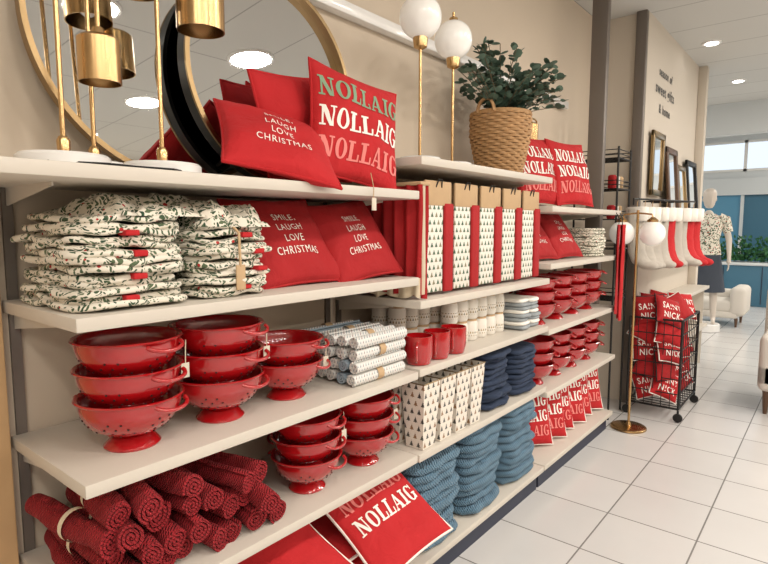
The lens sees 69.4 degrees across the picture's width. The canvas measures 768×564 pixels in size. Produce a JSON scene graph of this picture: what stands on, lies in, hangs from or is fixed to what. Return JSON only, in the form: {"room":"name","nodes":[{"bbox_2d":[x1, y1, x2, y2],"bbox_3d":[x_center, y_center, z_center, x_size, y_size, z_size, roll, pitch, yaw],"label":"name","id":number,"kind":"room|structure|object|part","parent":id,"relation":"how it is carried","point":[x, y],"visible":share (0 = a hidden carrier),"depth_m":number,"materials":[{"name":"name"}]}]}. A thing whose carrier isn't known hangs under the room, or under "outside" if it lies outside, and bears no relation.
{"room":"store","nodes":[
{"label":"store","id":0,"kind":"room"},
{"bbox_2d":[0,0,591,563],"bbox_3d":[-0.739,-0.274,1.716,0.100,3.100,7.750,5,7,39],"label":"wall","id":1,"kind":"structure","parent":0,"point":[559,30],"depth_m":2.36,"materials":[{"name":"beige paint"}]},
{"bbox_2d":[0,297,18,563],"bbox_3d":[-1.159,0.568,1.172,0.039,1.535,0.650,5,7,39],"label":"trim","id":2,"kind":"structure","parent":1,"relation":"attached to","point":[8,528],"depth_m":1.39,"materials":[{"name":"brown wood"}]},
{"bbox_2d":[309,0,568,109],"bbox_3d":[0.453,-1.169,2.970,0.049,0.050,2.730,5,7,39],"label":"trim","id":3,"kind":"structure","parent":1,"relation":"attached to","point":[344,9],"depth_m":2.36,"materials":[{"name":"white paint"}]},
{"bbox_2d":[450,306,767,563],"bbox_3d":[3.227,1.038,4.659,10.700,0.100,17.300,5,7,39],"label":"floor","id":4,"kind":"structure","parent":0,"point":[693,490],"depth_m":3.06,"materials":[{"name":"tile"}]},
{"bbox_2d":[0,156,418,563],"bbox_3d":[-0.467,0.495,1.690,0.449,1.575,1.329,5,7,39],"label":"shelving","id":5,"kind":"object","parent":4,"relation":"on","point":[74,454],"visible":0.66,"depth_m":1.43,"materials":[{"name":"laminate"}]},
{"bbox_2d":[13,0,121,162],"bbox_3d":[-0.681,-0.485,1.194,0.184,0.476,0.222,5,7,39],"label":"task lamp","id":6,"kind":"object","parent":5,"relation":"on","point":[98,53],"visible":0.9,"depth_m":1.20,"materials":[{"name":"gold metal"}]},
{"bbox_2d":[16,213,187,311],"bbox_3d":[-0.689,-0.058,1.357,0.424,0.220,0.309,5,7,39],"label":"tablecloth","id":7,"kind":"object","parent":5,"relation":"in","point":[85,261],"visible":1,"depth_m":1.23,"materials":[{"name":"fabric"}]},
{"bbox_2d":[43,192,234,216],"bbox_3d":[-0.629,-0.198,1.428,0.348,0.062,0.367,4,7,35],"label":"tablecloth","id":8,"kind":"object","parent":7,"relation":"on","point":[151,204],"visible":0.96,"depth_m":1.32,"materials":[{"name":"fabric"}]},
{"bbox_2d":[84,0,153,163],"bbox_3d":[-0.675,-0.568,1.368,0.160,0.606,0.262,5,7,39],"label":"task lamp","id":9,"kind":"object","parent":5,"relation":"on","point":[94,148],"visible":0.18,"depth_m":1.34,"materials":[{"name":"gold metal"}]},
{"bbox_2d":[14,0,237,174],"bbox_3d":[-0.616,-0.708,1.636,0.073,0.820,0.820,5,7,39],"label":"round mirror","id":10,"kind":"object","parent":5,"relation":"on","point":[126,116],"visible":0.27,"depth_m":1.53,"materials":[{"name":"clear glass"}]},
{"bbox_2d":[68,326,189,452],"bbox_3d":[-0.624,0.263,1.364,0.300,0.269,0.251,5,7,39],"label":"colander","id":11,"kind":"object","parent":5,"relation":"in","point":[126,378],"visible":1,"depth_m":1.28,"materials":[{"name":"red metal"}]},
{"bbox_2d":[78,161,181,170],"bbox_3d":[-0.591,-0.254,1.213,0.354,0.006,0.092,-4,7,-37],"label":"power cord","id":12,"kind":"object","parent":5,"relation":"on","point":[103,163],"visible":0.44,"depth_m":1.22,"materials":[{"name":"black plastic"}]},
{"bbox_2d":[23,452,285,563],"bbox_3d":[-0.598,0.582,1.512,0.429,0.251,0.584,5,7,39],"label":"towels","id":13,"kind":"object","parent":5,"relation":"in","point":[156,519],"visible":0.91,"depth_m":1.37,"materials":[{"name":"red fabric"}]},
{"bbox_2d":[123,0,224,172],"bbox_3d":[-0.521,-0.544,1.385,0.184,0.556,0.272,5,7,39],"label":"task lamp","id":14,"kind":"object","parent":5,"relation":"on","point":[199,19],"visible":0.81,"depth_m":1.37,"materials":[{"name":"gold metal"}]},
{"bbox_2d":[167,314,269,423],"bbox_3d":[-0.463,0.244,1.559,0.278,0.271,0.254,-2,6,-17],"label":"colander","id":15,"kind":"object","parent":5,"relation":"in","point":[223,351],"visible":0.88,"depth_m":1.48,"materials":[{"name":"red metal"}]},
{"bbox_2d":[167,226,270,299],"bbox_3d":[-0.514,-0.068,1.560,0.407,0.198,0.280,5,7,39],"label":"tablecloth","id":16,"kind":"object","parent":5,"relation":"in","point":[228,261],"visible":0.7,"depth_m":1.42,"materials":[{"name":"fabric"}]},
{"bbox_2d":[172,204,274,226],"bbox_3d":[-0.495,-0.190,1.549,0.248,0.070,0.355,-6,8,-44],"label":"tablecloth","id":17,"kind":"object","parent":16,"relation":"on","point":[244,217],"visible":0.56,"depth_m":1.43,"materials":[{"name":"fabric"}]},
{"bbox_2d":[177,0,346,177],"bbox_3d":[-0.361,-0.665,1.846,0.093,0.686,0.686,5,7,39],"label":"round mirror","id":18,"kind":"object","parent":5,"relation":"on","point":[279,37],"visible":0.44,"depth_m":1.76,"materials":[{"name":"clear glass"}]},
{"bbox_2d":[267,435,273,444],"bbox_3d":[-0.306,0.563,2.054,0.226,0.177,0.270,5,7,39],"label":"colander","id":19,"kind":"object","parent":5,"relation":"in","point":[268,436],"visible":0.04,"depth_m":1.97,"materials":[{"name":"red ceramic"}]},
{"bbox_2d":[213,98,342,189],"bbox_3d":[-0.316,-0.407,1.627,0.380,0.280,0.273,-3,7,-28],"label":"cushion","id":20,"kind":"object","parent":5,"relation":"on","point":[252,137],"visible":0.94,"depth_m":1.55,"materials":[{"name":"red fabric"}]},
{"bbox_2d":[216,199,339,289],"bbox_3d":[-0.322,-0.130,1.790,0.220,0.289,0.352,5,7,39],"label":"cushion","id":21,"kind":"object","parent":5,"relation":"on","point":[298,254],"visible":0.8,"depth_m":1.75,"materials":[{"name":"red fabric"}]},
{"bbox_2d":[257,329,330,400],"bbox_3d":[-0.311,0.265,1.756,0.241,0.190,0.270,-4,7,-36],"label":"colander","id":22,"kind":"object","parent":5,"relation":"in","point":[294,361],"visible":0.77,"depth_m":1.69,"materials":[{"name":"red metal"}]},
{"bbox_2d":[246,68,351,182],"bbox_3d":[-0.267,-0.501,1.824,0.099,0.398,0.389,5,7,39],"label":"cushion","id":23,"kind":"object","parent":5,"relation":"on","point":[289,96],"visible":0.23,"depth_m":1.73,"materials":[{"name":"red fabric"}]},
{"bbox_2d":[267,408,346,493],"bbox_3d":[-0.252,0.549,1.823,0.259,0.251,0.236,-1,6,-12],"label":"colander","id":24,"kind":"object","parent":5,"relation":"in","point":[305,453],"visible":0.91,"depth_m":1.74,"materials":[{"name":"red metal"}]},
{"bbox_2d":[310,515,363,563],"bbox_3d":[-0.414,1.009,1.792,0.434,0.282,1.158,5,7,39],"label":"cushions","id":25,"kind":"object","parent":5,"relation":"in","point":[323,525],"visible":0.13,"depth_m":1.93,"materials":[{"name":"fabric"}]},
{"bbox_2d":[238,523,353,563],"bbox_3d":[-0.334,0.850,1.723,0.353,0.151,0.371,5,7,39],"label":"cushion","id":26,"kind":"object","parent":25,"relation":"on","point":[306,545],"visible":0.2,"depth_m":1.73,"materials":[{"name":"red fabric"}]},
{"bbox_2d":[325,472,452,563],"bbox_3d":[0.000,0.826,1.972,0.346,0.256,0.377,5,7,39],"label":"cushion","id":27,"kind":"object","parent":25,"relation":"on","point":[390,522],"visible":0.74,"depth_m":1.91,"materials":[{"name":"red fabric"}]},
{"bbox_2d":[308,56,396,188],"bbox_3d":[-0.095,-0.506,1.850,0.435,0.428,0.138,-5,8,-40],"label":"cushion","id":28,"kind":"object","parent":5,"relation":"on","point":[354,120],"visible":0.88,"depth_m":1.79,"materials":[{"name":"red fabric"}]},
{"bbox_2d":[300,320,406,386],"bbox_3d":[-0.114,0.246,2.017,0.300,0.174,0.289,5,7,39],"label":"rolls","id":29,"kind":"object","parent":5,"relation":"in","point":[358,353],"visible":0.88,"depth_m":1.91,"materials":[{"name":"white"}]},
{"bbox_2d":[306,201,402,281],"bbox_3d":[-0.114,-0.149,1.981,0.192,0.310,0.337,6,8,44],"label":"cushion","id":30,"kind":"object","parent":5,"relation":"on","point":[349,231],"visible":0.94,"depth_m":1.93,"materials":[{"name":"red fabric"}]},
{"bbox_2d":[338,389,400,466],"bbox_3d":[-0.080,0.529,2.027,0.266,0.251,0.236,-2,6,-17],"label":"colander","id":31,"kind":"object","parent":5,"relation":"in","point":[369,430],"visible":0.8,"depth_m":1.94,"materials":[{"name":"red metal"}]},
{"bbox_2d":[370,173,375,209],"bbox_3d":[-0.037,-0.290,1.779,0.018,0.120,0.022,5,7,39],"label":"price tag","id":32,"kind":"object","parent":5,"relation":"attached to","point":[373,198],"visible":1,"depth_m":1.77,"materials":[{"name":"beige paper"}]},
{"bbox_2d":[335,156,552,563],"bbox_3d":[0.332,0.335,2.656,0.449,1.700,1.174,5,7,39],"label":"shelving","id":33,"kind":"object","parent":4,"relation":"on","point":[470,528],"visible":0.41,"depth_m":2.44,"materials":[{"name":"laminate"}]},
{"bbox_2d":[354,181,429,301],"bbox_3d":[0.012,-0.157,2.158,0.372,0.446,0.086,5,7,39],"label":"napkins","id":34,"kind":"object","parent":33,"relation":"in","point":[404,224],"visible":0.5,"depth_m":2.07,"materials":[{"name":"fabric"}]},
{"bbox_2d":[404,332,432,365],"bbox_3d":[0.127,0.261,2.135,0.110,0.112,0.131,5,7,39],"label":"mug","id":35,"kind":"object","parent":33,"relation":"in","point":[418,347],"visible":0.95,"depth_m":2.10,"materials":[{"name":"red ceramic"}]},
{"bbox_2d":[399,0,441,158],"bbox_3d":[0.143,-0.815,2.189,0.170,0.682,0.170,5,7,39],"label":"table lamp","id":36,"kind":"object","parent":33,"relation":"on","point":[420,20],"visible":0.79,"depth_m":2.12,"materials":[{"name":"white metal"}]},
{"bbox_2d":[401,444,459,553],"bbox_3d":[0.090,0.887,2.401,0.423,0.367,0.382,5,7,39],"label":"knit throw","id":37,"kind":"object","parent":33,"relation":"in","point":[435,478],"visible":0.3,"depth_m":2.27,"materials":[{"name":"blue fabric"}]},
{"bbox_2d":[423,328,449,359],"bbox_3d":[0.206,0.251,2.231,0.110,0.112,0.131,5,7,39],"label":"mug","id":38,"kind":"object","parent":33,"relation":"in","point":[441,336],"visible":0.79,"depth_m":2.19,"materials":[{"name":"red ceramic"}]},
{"bbox_2d":[390,359,484,449],"bbox_3d":[0.167,0.489,2.382,0.344,0.264,0.468,5,7,39],"label":"gift bags","id":39,"kind":"object","parent":33,"relation":"in","point":[435,405],"visible":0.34,"depth_m":2.21,"materials":[{"name":"white paper"}]},
{"bbox_2d":[372,293,504,349],"bbox_3d":[0.277,0.171,2.584,0.254,0.201,0.782,5,7,39],"label":"display","id":40,"kind":"object","parent":33,"relation":"in","point":[483,316],"visible":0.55,"depth_m":2.49,"materials":[{"name":"beige ceramic"}]},
{"bbox_2d":[424,179,453,292],"bbox_3d":[0.098,-0.188,2.287,0.334,0.450,0.207,5,7,39],"label":"pack","id":41,"kind":"object","parent":33,"relation":"in","point":[441,210],"visible":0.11,"depth_m":2.20,"materials":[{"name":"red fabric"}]},
{"bbox_2d":[435,11,471,163],"bbox_3d":[0.295,-0.819,2.376,0.170,0.652,0.170,5,7,39],"label":"table lamp","id":42,"kind":"object","parent":33,"relation":"on","point":[453,38],"visible":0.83,"depth_m":2.31,"materials":[{"name":"white glass"}]},
{"bbox_2d":[440,324,466,353],"bbox_3d":[0.285,0.242,2.328,0.110,0.112,0.131,5,7,39],"label":"mug","id":43,"kind":"object","parent":33,"relation":"in","point":[457,331],"visible":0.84,"depth_m":2.29,"materials":[{"name":"red ceramic"}]},
{"bbox_2d":[451,182,479,288],"bbox_3d":[0.231,-0.205,2.450,0.335,0.449,0.208,5,7,39],"label":"pack","id":44,"kind":"object","parent":33,"relation":"in","point":[464,197],"visible":0.2,"depth_m":2.35,"materials":[{"name":"white paper"}]},
{"bbox_2d":[454,419,501,515],"bbox_3d":[0.333,0.836,2.701,0.424,0.411,0.394,5,7,39],"label":"knit throw","id":45,"kind":"object","parent":33,"relation":"in","point":[476,467],"visible":0.38,"depth_m":2.52,"materials":[{"name":"blue fabric"}]},
{"bbox_2d":[477,185,502,284],"bbox_3d":[0.369,-0.221,2.616,0.325,0.449,0.200,5,7,39],"label":"pack","id":46,"kind":"object","parent":33,"relation":"in","point":[489,198],"visible":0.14,"depth_m":2.52,"materials":[{"name":"white paper"}]},
{"bbox_2d":[472,346,511,410],"bbox_3d":[0.417,0.447,2.747,0.401,0.274,0.285,5,7,39],"label":"throw","id":47,"kind":"object","parent":33,"relation":"in","point":[495,389],"visible":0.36,"depth_m":2.59,"materials":[{"name":"fabric"}]},
{"bbox_2d":[469,98,532,172],"bbox_3d":[0.594,-0.728,2.840,0.318,0.370,0.318,-1,6,-12],"label":"wicker basket","id":48,"kind":"object","parent":33,"relation":"on","point":[481,122],"visible":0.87,"depth_m":2.72,"materials":[{"name":"beige wicker"}]},
{"bbox_2d":[454,36,565,163],"bbox_3d":[0.612,-0.868,2.802,0.512,0.634,0.941,5,7,39],"label":"eucalyptus plant","id":49,"kind":"object","parent":48,"relation":"in","point":[503,93],"visible":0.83,"depth_m":2.72,"materials":[{"name":"green plant"}]},
{"bbox_2d":[500,188,522,280],"bbox_3d":[0.502,-0.238,2.778,0.327,0.449,0.203,5,7,39],"label":"pack","id":50,"kind":"object","parent":33,"relation":"in","point":[512,212],"visible":0.19,"depth_m":2.68,"materials":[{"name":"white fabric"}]},
{"bbox_2d":[496,399,535,484],"bbox_3d":[0.580,0.811,2.991,0.414,0.400,0.383,5,7,39],"label":"knit throw","id":51,"kind":"object","parent":33,"relation":"in","point":[516,445],"visible":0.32,"depth_m":2.81,"materials":[{"name":"blue fabric"}]},
{"bbox_2d":[503,296,530,329],"bbox_3d":[0.644,0.158,2.905,0.238,0.158,0.122,5,7,39],"label":"napkins","id":52,"kind":"object","parent":33,"relation":"in","point":[516,311],"visible":0.6,"depth_m":2.83,"materials":[{"name":"fabric"}]},
{"bbox_2d":[504,341,535,395],"bbox_3d":[0.603,0.439,2.978,0.392,0.244,0.297,5,7,39],"label":"throw","id":53,"kind":"object","parent":33,"relation":"in","point":[520,370],"visible":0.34,"depth_m":2.82,"materials":[{"name":"fabric"}]},
{"bbox_2d":[504,294,540,325],"bbox_3d":[0.724,0.151,3.000,0.241,0.153,0.128,5,7,39],"label":"napkins","id":54,"kind":"object","parent":33,"relation":"in","point":[533,318],"visible":0.23,"depth_m":2.92,"materials":[{"name":"fabric"}]},
{"bbox_2d":[521,190,539,277],"bbox_3d":[0.634,-0.254,2.940,0.328,0.450,0.197,4,7,37],"label":"pack","id":55,"kind":"object","parent":33,"relation":"in","point":[530,216],"visible":0.13,"depth_m":2.84,"materials":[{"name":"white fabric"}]},
{"bbox_2d":[531,206,625,486],"bbox_3d":[1.106,0.316,3.570,0.493,1.555,1.194,5,7,39],"label":"shelving","id":56,"kind":"object","parent":4,"relation":"on","point":[553,457],"depth_m":3.46,"materials":[{"name":"laminate"}]},
{"bbox_2d":[508,276,561,324],"bbox_3d":[0.858,0.107,3.162,0.294,0.262,0.246,5,7,39],"label":"colander","id":57,"kind":"object","parent":56,"relation":"in","point":[546,294],"visible":0.51,"depth_m":3.07,"materials":[{"name":"red metal"}]},
{"bbox_2d":[531,118,545,205],"bbox_3d":[0.928,-0.733,3.448,0.140,0.556,0.220,5,7,39],"label":"task lamp","id":58,"kind":"object","parent":56,"relation":"on","point":[534,128],"visible":0.23,"depth_m":3.34,"materials":[{"name":"gold metal"}]},
{"bbox_2d":[517,139,561,205],"bbox_3d":[0.864,-0.637,3.172,0.408,0.395,0.146,-5,8,-41],"label":"cushion","id":59,"kind":"object","parent":56,"relation":"on","point":[539,161],"visible":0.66,"depth_m":3.14,"materials":[{"name":"red fabric"}]},
{"bbox_2d":[522,334,559,384],"bbox_3d":[0.859,0.450,3.197,0.293,0.262,0.244,5,7,39],"label":"colander","id":60,"kind":"object","parent":56,"relation":"in","point":[543,344],"visible":0.54,"depth_m":3.11,"materials":[{"name":"red metal"}]},
{"bbox_2d":[530,396,552,444],"bbox_3d":[0.828,0.798,3.293,0.367,0.356,0.138,-2,6,-17],"label":"cushion","id":61,"kind":"object","parent":56,"relation":"on","point":[540,423],"visible":0.25,"depth_m":3.28,"materials":[{"name":"red fabric"}]},
{"bbox_2d":[539,225,558,258],"bbox_3d":[0.844,-0.268,3.200,0.195,0.281,0.338,6,8,45],"label":"cushion","id":62,"kind":"object","parent":56,"relation":"on","point":[546,250],"visible":0.27,"depth_m":3.20,"materials":[{"name":"red fabric"}]},
{"bbox_2d":[547,390,566,436],"bbox_3d":[0.950,0.786,3.413,0.367,0.356,0.135,-2,6,-17],"label":"cushion","id":63,"kind":"object","parent":56,"relation":"on","point":[555,407],"visible":0.34,"depth_m":3.40,"materials":[{"name":"red fabric"}]},
{"bbox_2d":[538,273,578,318],"bbox_3d":[1.023,0.087,3.362,0.294,0.262,0.246,5,7,39],"label":"colander","id":64,"kind":"object","parent":56,"relation":"in","point":[565,289],"visible":0.4,"depth_m":3.27,"materials":[{"name":"red metal"}]},
{"bbox_2d":[540,214,583,258],"bbox_3d":[1.081,-0.293,3.457,0.338,0.281,0.196,-6,8,-45],"label":"cushion","id":65,"kind":"object","parent":56,"relation":"on","point":[560,237],"visible":0.8,"depth_m":3.39,"materials":[{"name":"red fabric"}]},
{"bbox_2d":[547,329,576,375],"bbox_3d":[1.023,0.430,3.396,0.245,0.262,0.264,-3,6,-27],"label":"colander","id":66,"kind":"object","parent":56,"relation":"in","point":[563,336],"visible":0.41,"depth_m":3.31,"materials":[{"name":"red ceramic"}]},
{"bbox_2d":[561,386,573,428],"bbox_3d":[1.042,0.772,3.556,0.371,0.355,0.142,-2,6,-22],"label":"cushion","id":67,"kind":"object","parent":56,"relation":"on","point":[568,419],"visible":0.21,"depth_m":3.56,"materials":[{"name":"red fabric"}]},
{"bbox_2d":[544,138,593,206],"bbox_3d":[1.128,-0.656,3.369,0.407,0.395,0.152,-5,8,-40],"label":"cushion","id":68,"kind":"object","parent":56,"relation":"on","point":[570,169],"visible":0.94,"depth_m":3.29,"materials":[{"name":"red fabric"}]},
{"bbox_2d":[548,271,593,313],"bbox_3d":[1.187,0.067,3.562,0.281,0.262,0.246,5,7,39],"label":"colander","id":69,"kind":"object","parent":56,"relation":"in","point":[581,285],"visible":0.44,"depth_m":3.48,"materials":[{"name":"red ceramic"}]},
{"bbox_2d":[568,378,586,421],"bbox_3d":[1.165,0.760,3.675,0.369,0.356,0.138,-2,6,-15],"label":"cushion","id":70,"kind":"object","parent":56,"relation":"on","point":[575,389],"visible":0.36,"depth_m":3.67,"materials":[{"name":"red fabric"}]},
{"bbox_2d":[565,324,591,366],"bbox_3d":[1.188,0.410,3.597,0.294,0.262,0.244,5,7,39],"label":"colander","id":71,"kind":"object","parent":56,"relation":"in","point":[579,330],"visible":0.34,"depth_m":3.51,"materials":[{"name":"red ceramic"}]},
{"bbox_2d":[563,268,606,308],"bbox_3d":[1.352,0.047,3.762,0.294,0.262,0.246,5,7,39],"label":"colander","id":72,"kind":"object","parent":56,"relation":"in","point":[594,281],"visible":0.45,"depth_m":3.68,"materials":[{"name":"red ceramic"}]},
{"bbox_2d":[568,228,605,256],"bbox_3d":[1.286,-0.273,3.751,0.380,0.190,0.281,5,7,39],"label":"tablecloth","id":73,"kind":"object","parent":56,"relation":"in","point":[590,241],"visible":0.46,"depth_m":3.59,"materials":[{"name":"fabric"}]},
{"bbox_2d":[581,375,592,414],"bbox_3d":[1.258,0.746,3.818,0.371,0.356,0.143,-1,6,-14],"label":"cushion","id":74,"kind":"object","parent":56,"relation":"on","point":[585,394],"visible":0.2,"depth_m":3.82,"materials":[{"name":"red fabric"}]},
{"bbox_2d":[579,319,604,359],"bbox_3d":[1.352,0.390,3.797,0.246,0.262,0.273,-3,7,-29],"label":"colander","id":75,"kind":"object","parent":56,"relation":"in","point":[594,324],"visible":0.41,"depth_m":3.71,"materials":[{"name":"red ceramic"}]},
{"bbox_2d":[587,368,602,408],"bbox_3d":[1.380,0.734,3.938,0.371,0.355,0.142,-2,6,-22],"label":"cushion","id":76,"kind":"object","parent":56,"relation":"on","point":[592,378],"visible":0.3,"depth_m":3.93,"materials":[{"name":"red fabric"}]},
{"bbox_3d":[1.612,-0.099,3.796,0.047,0.747,0.140,5,7,39],"label":"hanging red apron","id":77,"kind":"part","parent":56,"relation":"part of","materials":[{"name":"red fabric"}]},
{"bbox_2d":[583,0,610,351],"bbox_3d":[1.512,-0.503,3.991,0.110,3.100,0.060,5,7,39],"label":"post","id":78,"kind":"object","parent":4,"relation":"on","point":[601,14],"visible":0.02,"depth_m":3.89,"materials":[{"name":"grey metal"}]},
{"bbox_2d":[571,146,631,419],"bbox_3d":[1.658,0.010,4.286,0.326,2.020,0.316,5,7,39],"label":"wire rack","id":79,"kind":"object","parent":4,"relation":"on","point":[615,183],"visible":0.48,"depth_m":4.14,"materials":[{"name":"black"}]},
{"bbox_2d":[609,210,665,433],"bbox_3d":[1.764,0.277,3.927,0.370,1.560,0.244,5,7,39],"label":"brass floor lamp","id":80,"kind":"object","parent":4,"relation":"on","point":[652,232],"visible":0.85,"depth_m":3.88,"materials":[{"name":"gold metal"}]},
{"bbox_2d":[622,310,699,422],"bbox_3d":[2.223,0.626,4.416,0.428,0.767,0.624,5,7,39],"label":"storage bin","id":81,"kind":"object","parent":4,"relation":"on","point":[692,397],"visible":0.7,"depth_m":4.24,"materials":[{"name":"black"}]},
{"bbox_2d":[627,289,696,404],"bbox_3d":[2.215,0.489,4.411,0.405,0.841,0.674,5,8,43],"label":"cushions","id":82,"kind":"object","parent":81,"relation":"in","point":[659,305],"visible":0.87,"depth_m":4.24,"materials":[{"name":"red fabric"}]},
{"bbox_2d":[664,251,708,362],"bbox_3d":[2.860,0.321,5.342,0.219,1.190,1.500,5,7,39],"label":"console shelf","id":83,"kind":"object","parent":4,"relation":"on","point":[697,291],"visible":0.27,"depth_m":5.83,"materials":[{"name":"laminate"}]},
{"bbox_2d":[665,146,679,207],"bbox_3d":[2.590,-0.719,4.965,0.104,0.943,0.400,5,7,39],"label":"mirror","id":84,"kind":"object","parent":83,"relation":"on","point":[671,155],"visible":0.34,"depth_m":4.95,"materials":[{"name":"brown mirror"}]},
{"bbox_2d":[678,165,687,207],"bbox_3d":[2.850,-0.691,5.287,0.103,0.822,0.340,5,7,39],"label":"mirror","id":85,"kind":"object","parent":83,"relation":"on","point":[682,170],"visible":0.26,"depth_m":5.32,"materials":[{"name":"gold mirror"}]},
{"bbox_2d":[685,160,697,208],"bbox_3d":[3.131,-0.765,5.626,0.104,0.903,0.450,5,7,39],"label":"framed mirror","id":86,"kind":"object","parent":83,"relation":"on","point":[691,167],"visible":0.49,"depth_m":5.63,"materials":[{"name":"black mirror"}]},
{"bbox_2d":[697,188,732,332],"bbox_3d":[4.462,-0.303,7.667,0.552,1.964,0.426,1,6,8],"label":"mannequin","id":87,"kind":"object","parent":4,"relation":"on","point":[712,226],"visible":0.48,"depth_m":7.52},
{"bbox_2d":[703,284,750,326],"bbox_3d":[4.878,0.315,8.434,1.110,0.580,0.680,5,7,39],"label":"armchair","id":88,"kind":"object","parent":4,"relation":"on","point":[733,303],"visible":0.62,"depth_m":7.98,"materials":[{"name":"beige fabric"}]},
{"bbox_2d":[721,260,767,307],"bbox_3d":[6.475,0.006,10.453,5.140,0.790,0.560,5,7,39],"label":"counter","id":89,"kind":"object","parent":4,"relation":"on","point":[754,274],"depth_m":10.01,"materials":[{"name":"blue"}]},
{"bbox_2d":[720,235,767,261],"bbox_3d":[6.479,-0.636,10.388,5.033,0.518,0.586,5,7,39],"label":"plants","id":90,"kind":"object","parent":89,"relation":"on","point":[763,255],"visible":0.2,"depth_m":10.15,"materials":[{"name":"green plant"}]},
{"bbox_2d":[757,291,767,413],"bbox_3d":[3.384,0.540,4.310,0.760,0.960,0.740,5,7,39],"label":"upholstered armchair","id":91,"kind":"object","parent":4,"relation":"on","point":[762,380],"visible":1,"depth_m":4.26,"materials":[{"name":"beige fabric"}]},
{"bbox_2d":[598,11,698,399],"bbox_3d":[2.510,-0.642,5.370,0.480,3.100,2.050,5,7,39],"label":"wall","id":92,"kind":"structure","parent":0,"point":[664,52],"depth_m":4.61,"materials":[{"name":"beige paint"}]},
{"bbox_2d":[621,9,648,402],"bbox_3d":[1.998,-0.548,4.434,0.080,3.100,0.045,5,7,39],"label":"post","id":93,"kind":"object","parent":92,"relation":"attached to","point":[642,24],"visible":0.58,"depth_m":4.35,"materials":[{"name":"grey metal"}]},
{"bbox_2d":[648,129,665,196],"bbox_3d":[2.274,-0.978,4.614,0.025,0.520,0.380,5,7,39],"label":"mirror","id":94,"kind":"object","parent":92,"relation":"attached to","point":[658,140],"visible":1,"depth_m":4.61,"materials":[{"name":"gold metal"}]},
{"bbox_2d":[656,69,673,118],"bbox_3d":[2.430,-1.624,4.787,0.001,0.376,0.637,5,7,39],"label":"sign","id":95,"kind":"object","parent":92,"relation":"attached to","point":[667,79],"visible":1,"depth_m":4.75,"materials":[{"name":"grey"}]},
{"bbox_2d":[626,198,713,269],"bbox_3d":[2.180,-0.371,4.213,0.492,0.511,0.965,5,7,39],"label":"display","id":96,"kind":"object","parent":92,"relation":"attached to","point":[681,247],"visible":0.94,"depth_m":4.19,"materials":[{"name":"white fabric"}]},
{"bbox_2d":[687,66,708,284],"bbox_3d":[3.344,-0.700,5.945,0.080,3.100,0.100,5,7,39],"label":"trim","id":97,"kind":"structure","parent":92,"relation":"attached to","point":[703,81],"depth_m":5.82,"materials":[{"name":"beige paint"}]},
{"bbox_2d":[574,0,767,105],"bbox_3d":[3.122,-1.824,1.145,6.600,0.100,12.000,5,7,39],"label":"ceiling","id":98,"kind":"structure","parent":0,"point":[741,26],"depth_m":4.80,"materials":[{"name":"white paint"}]},
{"bbox_2d":[702,39,721,45],"bbox_3d":[2.960,-2.157,5.009,0.160,0.014,0.160,5,7,39],"label":"recessed light","id":99,"kind":"object","parent":98,"relation":"in","point":[716,41],"visible":1,"depth_m":4.98,"materials":[{"name":"white"}]},
{"bbox_2d":[730,79,746,82],"bbox_3d":[4.036,-2.289,6.319,0.160,0.014,0.160,5,7,39],"label":"recessed light","id":100,"kind":"object","parent":98,"relation":"in","point":[735,80],"visible":1,"depth_m":6.31,"materials":[{"name":"white"}]},
{"bbox_2d":[703,133,767,179],"bbox_3d":[8.623,-1.465,11.039,10.500,3.600,0.150,5,7,39],"label":"wall","id":101,"kind":"structure","parent":0,"point":[760,173],"depth_m":11.77,"materials":[{"name":"white paint"}]},
{"bbox_2d":[701,177,767,261],"bbox_3d":[8.319,-0.898,11.145,10.030,2.450,0.120,5,7,39],"label":"glazing","id":102,"kind":"object","parent":101,"relation":"attached to","point":[744,200],"visible":0.07,"depth_m":11.67,"materials":[{"name":"blue"}]},
{"bbox_2d":[703,138,767,172],"bbox_3d":[8.573,-2.576,10.890,10.530,0.640,0.070,5,7,39],"label":"window","id":103,"kind":"structure","parent":101,"relation":"in","point":[746,142],"depth_m":11.66,"materials":[{"name":"white metal"}]},
{"bbox_2d":[705,99,767,137],"bbox_3d":[5.395,-2.353,6.982,10.500,0.820,0.150,5,7,39],"label":"ceiling bulkhead","id":104,"kind":"object","parent":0,"point":[745,117],"depth_m":7.44,"materials":[{"name":"white paint"}]}
]}

